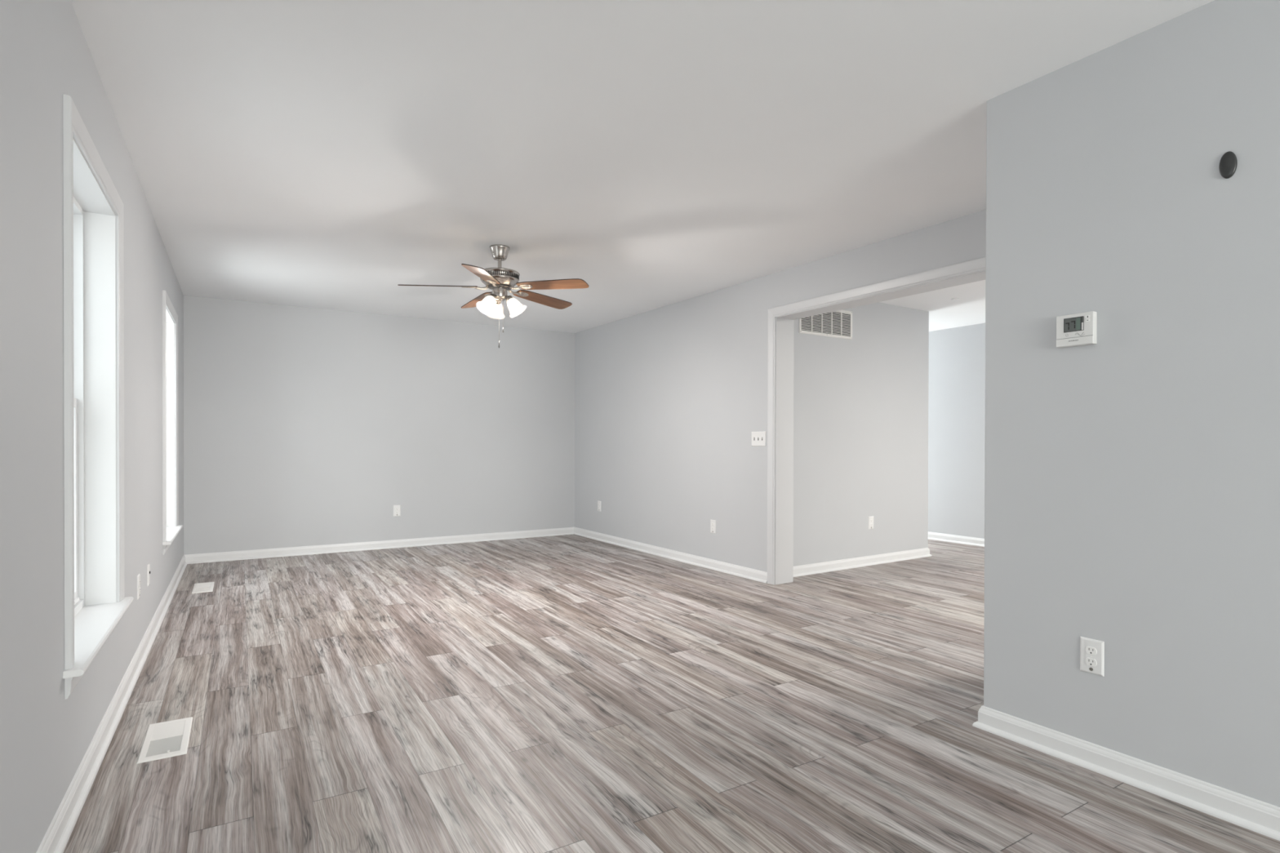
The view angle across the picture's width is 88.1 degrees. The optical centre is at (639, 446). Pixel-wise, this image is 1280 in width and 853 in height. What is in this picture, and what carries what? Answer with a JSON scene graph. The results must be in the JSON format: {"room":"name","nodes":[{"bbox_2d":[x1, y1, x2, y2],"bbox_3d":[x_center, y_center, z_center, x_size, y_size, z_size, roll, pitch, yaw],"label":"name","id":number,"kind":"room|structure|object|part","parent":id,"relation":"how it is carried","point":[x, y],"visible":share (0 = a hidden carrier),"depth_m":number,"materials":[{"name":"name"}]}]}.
{"room":"empty living room","nodes":[
{"label":"empty living room","id":0,"kind":"room"},
{"bbox_2d":[0,0,183,852],"bbox_3d":[-1.049,-0.118,0.699,0.200,2.440,12.684,0,0,-31],"label":"wall","id":1,"kind":"structure","parent":0,"point":[46,55],"depth_m":1.76,"materials":[{"name":"grey paint"}]},
{"bbox_2d":[62,93,133,699],"bbox_3d":[-1.995,-0.144,2.312,0.242,1.754,1.060,0,0,-31],"label":"window","id":2,"kind":"structure","parent":1,"relation":"in","point":[95,602],"depth_m":2.67,"materials":[{"name":"white glass"}]},
{"bbox_3d":[-2.042,0.214,2.286,0.044,0.803,0.814,0,0,-31],"label":"sash","id":3,"kind":"part","parent":2,"relation":"part of","materials":[{"name":"white plastic"}]},
{"bbox_3d":[-2.058,-0.149,2.274,0.095,1.588,0.860,0,0,-31],"label":"frame","id":4,"kind":"part","parent":2,"relation":"part of","materials":[{"name":"white plastic"}]},
{"bbox_2d":[35,555,186,852],"bbox_3d":[-0.954,1.061,0.764,0.027,0.083,12.284,0,0,-31],"label":"baseboard","id":5,"kind":"structure","parent":1,"relation":"attached to","point":[55,839],"depth_m":2.33,"materials":[{"name":"white wood"}]},
{"bbox_2d":[137,573,140,599],"bbox_3d":[-2.508,0.702,3.312,0.008,0.119,0.074,0,0,-31],"label":"wall outlet","id":6,"kind":"object","parent":1,"relation":"attached to","point":[139,575],"visible":1,"depth_m":3.29,"materials":[{"name":"white plastic"}]},
{"bbox_2d":[146,563,150,586],"bbox_3d":[-2.725,0.713,3.674,0.010,0.119,0.074,0,0,-31],"label":"cable plate","id":7,"kind":"object","parent":1,"relation":"attached to","point":[148,564],"visible":1,"depth_m":3.66,"materials":[{"name":"white plastic"}]},
{"bbox_2d":[162,289,182,555],"bbox_3d":[-3.483,-0.160,4.770,0.242,1.754,1.060,0,0,-31],"label":"window","id":8,"kind":"structure","parent":1,"relation":"in","point":[171,527],"depth_m":5.16,"materials":[{"name":"white glass"}]},
{"bbox_2d":[183,295,574,555],"bbox_3d":[-2.374,-0.154,7.171,4.635,2.440,0.160,0,0,-31],"label":"wall","id":9,"kind":"structure","parent":0,"point":[304,426],"depth_m":6.80,"materials":[{"name":"grey paint"}]},
{"bbox_2d":[184,527,574,564],"bbox_3d":[-2.463,1.025,7.015,3.920,0.083,0.027,0,0,-31],"label":"baseboard","id":10,"kind":"structure","parent":9,"relation":"attached to","point":[371,545],"depth_m":6.80,"materials":[{"name":"white wood"}]},
{"bbox_2d":[393,505,400,516],"bbox_3d":[-2.558,0.678,6.966,0.074,0.119,0.008,0,0,-31],"label":"wall outlet","id":11,"kind":"object","parent":9,"relation":"attached to","point":[397,508],"visible":1,"depth_m":6.96,"materials":[{"name":"white plastic"}]},
{"bbox_2d":[70,0,1213,333],"bbox_3d":[2.223,-1.400,2.729,7.903,0.185,12.783,0,0,-31],"label":"ceiling","id":12,"kind":"structure","parent":0,"point":[327,154],"depth_m":2.86,"materials":[{"name":"white paint"}]},
{"bbox_2d":[397,244,588,347],"bbox_3d":[-0.966,-1.012,4.472,1.263,0.690,1.223,0,0,0],"label":"ceiling fan","id":13,"kind":"object","parent":12,"relation":"hanging from","point":[500,280],"visible":1,"depth_m":4.46,"materials":[{"name":"silver metal"}]},
{"bbox_3d":[-1.345,-1.070,4.409,0.505,0.006,0.136,-3,13,-15],"label":"blade","id":14,"kind":"part","parent":13,"relation":"part of","materials":[{"name":"brown wood"}]},
{"bbox_3d":[-1.178,-1.072,4.851,0.136,0.006,0.505,-14,6,-33],"label":"blade","id":15,"kind":"part","parent":13,"relation":"part of","materials":[{"name":"brown wood"}]},
{"bbox_3d":[-0.977,-1.068,4.113,0.136,0.006,0.505,12,3,2],"label":"blade","id":16,"kind":"part","parent":13,"relation":"part of","materials":[{"name":"brown wood"}]},
{"bbox_3d":[-1.029,-0.946,4.415,0.127,0.132,0.128,0,0,0],"label":"lamp shade","id":17,"kind":"part","parent":13,"relation":"part of","materials":[{"name":"white glass"}]},
{"bbox_3d":[-1.014,-0.947,4.623,0.130,0.132,0.129,0,0,0],"label":"lamp shade","id":18,"kind":"part","parent":13,"relation":"part of","materials":[{"name":"white glass"}]},
{"bbox_3d":[-0.955,-0.859,4.481,0.003,0.293,0.002,0,0,-45],"label":"pull chain","id":19,"kind":"part","parent":13,"relation":"part of","materials":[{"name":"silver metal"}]},
{"bbox_3d":[-0.928,-0.904,4.486,0.003,0.203,0.002,0,0,-45],"label":"pull chain","id":20,"kind":"part","parent":13,"relation":"part of","materials":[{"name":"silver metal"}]},
{"bbox_2d":[506,295,512,301],"bbox_3d":[-0.888,-1.003,4.510,0.054,0.050,0.054,0,0,0],"label":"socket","id":21,"kind":"object","parent":13,"relation":"attached to","point":[508,298],"depth_m":4.49,"materials":[{"name":"silver metal"}]},
{"bbox_3d":[-0.833,-0.946,4.506,0.126,0.132,0.125,0,0,-39],"label":"lamp shade","id":22,"kind":"part","parent":13,"relation":"part of","materials":[{"name":"white glass"}]},
{"bbox_3d":[-0.706,-1.071,4.829,0.136,0.006,0.505,-15,-11,37],"label":"blade","id":23,"kind":"part","parent":13,"relation":"part of","materials":[{"name":"brown wood"}]},
{"bbox_3d":[-0.581,-1.069,4.373,0.505,0.006,0.136,3,-11,21],"label":"blade","id":24,"kind":"part","parent":13,"relation":"part of","materials":[{"name":"brown wood"}]},
{"bbox_2d":[63,534,1279,852],"bbox_3d":[2.319,1.157,2.931,9.000,0.120,13.400,0,0,-31],"label":"floor","id":25,"kind":"structure","parent":0,"point":[566,693],"depth_m":2.61,"materials":[{"name":"grey laminate"}]},
{"bbox_2d":[136,716,192,764],"bbox_3d":[-1.765,1.087,2.467,0.143,0.010,0.361,0,0,-31],"label":"floor vent","id":26,"kind":"object","parent":25,"relation":"in","point":[169,739],"visible":1,"depth_m":2.45,"materials":[{"name":"white metal"}]},
{"bbox_2d":[191,582,214,593],"bbox_3d":[-3.321,1.071,5.030,0.131,0.010,0.378,0,0,-31],"label":"floor vent","id":27,"kind":"object","parent":25,"relation":"in","point":[200,587],"visible":1,"depth_m":5.02,"materials":[{"name":"white metal"}]},
{"bbox_2d":[574,208,986,572],"bbox_3d":[0.846,-0.140,5.675,0.190,2.440,5.741,0,0,-33],"label":"wall","id":28,"kind":"structure","parent":0,"point":[670,399],"depth_m":6.00,"materials":[{"name":"grey paint"}]},
{"bbox_2d":[597,500,600,511],"bbox_3d":[-0.466,0.680,7.526,0.008,0.119,0.074,0,0,-33],"label":"wall outlet","id":29,"kind":"object","parent":28,"relation":"attached to","point":[598,502],"visible":1,"depth_m":7.52,"materials":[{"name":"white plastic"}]},
{"bbox_2d":[573,527,767,583],"bbox_3d":[0.101,1.032,6.632,0.027,0.083,3.338,0,0,-33],"label":"baseboard","id":30,"kind":"structure","parent":28,"relation":"attached to","point":[728,568],"depth_m":6.19,"materials":[{"name":"white wood"}]},
{"bbox_2d":[710,520,715,533],"bbox_3d":[0.641,0.706,5.812,0.008,0.119,0.074,0,0,-33],"label":"wall outlet","id":31,"kind":"object","parent":28,"relation":"attached to","point":[713,522],"visible":1,"depth_m":5.80,"materials":[{"name":"white plastic"}]},
{"bbox_2d":[751,431,765,446],"bbox_3d":[0.950,-0.060,5.324,0.016,0.119,0.167,0,0,-33],"label":"light switch","id":32,"kind":"object","parent":28,"relation":"attached to","point":[758,438],"visible":1,"depth_m":5.32,"materials":[{"name":"white plastic"}]},
{"bbox_2d":[767,256,986,584],"bbox_3d":[1.748,0.005,4.277,0.227,2.167,2.396,0,0,-33],"label":"trim","id":33,"kind":"structure","parent":28,"relation":"attached to","point":[780,332],"depth_m":5.18,"materials":[{"name":"white wood"}]},
{"bbox_3d":[1.836,0.005,4.334,0.018,2.167,2.396,0,0,-33],"label":"casing","id":34,"kind":"part","parent":33,"relation":"part of","materials":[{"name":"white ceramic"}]},
{"bbox_2d":[793,302,928,566],"bbox_3d":[1.096,-0.131,7.329,2.025,2.405,3.274,0,0,-33],"label":"wall","id":35,"kind":"structure","parent":0,"point":[860,403],"depth_m":5.97,"materials":[{"name":"grey paint"}]},
{"bbox_2d":[799,310,852,339],"bbox_3d":[1.609,-1.074,5.699,0.665,0.250,0.010,0,0,-33],"label":"air vent","id":36,"kind":"object","parent":35,"relation":"in","point":[837,324],"visible":0.73,"depth_m":5.73,"materials":[{"name":"white metal"}]},
{"bbox_2d":[793,547,932,577],"bbox_3d":[2.011,1.039,5.962,2.027,0.083,0.028,0,0,-33],"label":"baseboard","id":37,"kind":"structure","parent":35,"relation":"attached to","point":[837,565],"depth_m":5.93,"materials":[{"name":"white wood"}]},
{"bbox_2d":[868,515,873,529],"bbox_3d":[2.111,0.698,6.035,0.074,0.119,0.008,0,0,-33],"label":"wall outlet","id":38,"kind":"object","parent":35,"relation":"attached to","point":[870,518],"visible":1,"depth_m":6.03,"materials":[{"name":"white plastic"}]},
{"bbox_2d":[928,323,985,538],"bbox_3d":[5.305,-0.110,4.779,0.151,2.405,12.484,0,0,-33],"label":"wall","id":39,"kind":"structure","parent":0,"point":[957,355],"depth_m":7.37,"materials":[{"name":"grey paint"}]},
{"bbox_2d":[928,531,984,546],"bbox_3d":[5.025,1.049,5.052,0.031,0.083,11.334,0,0,-33],"label":"baseboard","id":40,"kind":"structure","parent":39,"relation":"attached to","point":[931,535],"depth_m":7.37,"materials":[{"name":"white wood"}]},
{"bbox_3d":[5.019,1.081,5.048,0.014,0.019,11.334,0,0,-33],"label":"shoe moulding","id":41,"kind":"part","parent":40,"relation":"part of","materials":[{"name":"white wood"}]},
{"bbox_2d":[983,0,1279,807],"bbox_3d":[3.603,-0.106,0.144,1.177,2.440,6.543,0,0,-33],"label":"wall","id":42,"kind":"structure","parent":0,"point":[1132,476],"depth_m":2.13,"materials":[{"name":"grey paint"}]},
{"bbox_2d":[1056,311,1097,347],"bbox_3d":[1.511,-0.403,2.292,0.028,0.110,0.118,0,0,-33],"label":"thermostat","id":43,"kind":"object","parent":42,"relation":"attached to","point":[1080,329],"visible":1,"depth_m":2.28,"materials":[{"name":"white plastic"}]},
{"bbox_3d":[1.499,-0.421,2.287,0.001,0.048,0.062,0,0,-33],"label":"display frame","id":44,"kind":"part","parent":43,"relation":"part of","materials":[{"name":"grey plastic"}]},
{"bbox_3d":[1.500,-0.363,2.285,0.002,0.026,0.115,0,0,-33],"label":"battery door","id":45,"kind":"part","parent":43,"relation":"part of","materials":[{"name":"white plastic"}]},
{"bbox_2d":[1080,636,1104,676],"bbox_3d":[1.544,0.719,2.262,0.008,0.119,0.074,0,0,-33],"label":"wall outlet","id":46,"kind":"object","parent":42,"relation":"attached to","point":[1091,651],"visible":1,"depth_m":2.26,"materials":[{"name":"white plastic"}]},
{"bbox_2d":[1085,657,1097,666],"bbox_3d":[1.542,0.738,2.261,0.002,0.027,0.034,0,0,-33],"label":"receptacle","id":47,"kind":"object","parent":46,"relation":"attached to","point":[1090,662],"depth_m":2.26,"materials":[{"name":"white plastic"}]},
{"bbox_2d":[1085,646,1097,655],"bbox_3d":[1.542,0.699,2.261,0.002,0.027,0.034,0,0,-33],"label":"receptacle","id":48,"kind":"object","parent":46,"relation":"attached to","point":[1090,651],"depth_m":2.26,"materials":[{"name":"white plastic"}]},
{"bbox_2d":[972,706,1279,840],"bbox_3d":[3.096,1.073,-0.159,0.027,0.083,6.570,0,0,-33],"label":"baseboard","id":49,"kind":"structure","parent":42,"relation":"attached to","point":[1256,815],"depth_m":2.13,"materials":[{"name":"white wood"}]}
]}

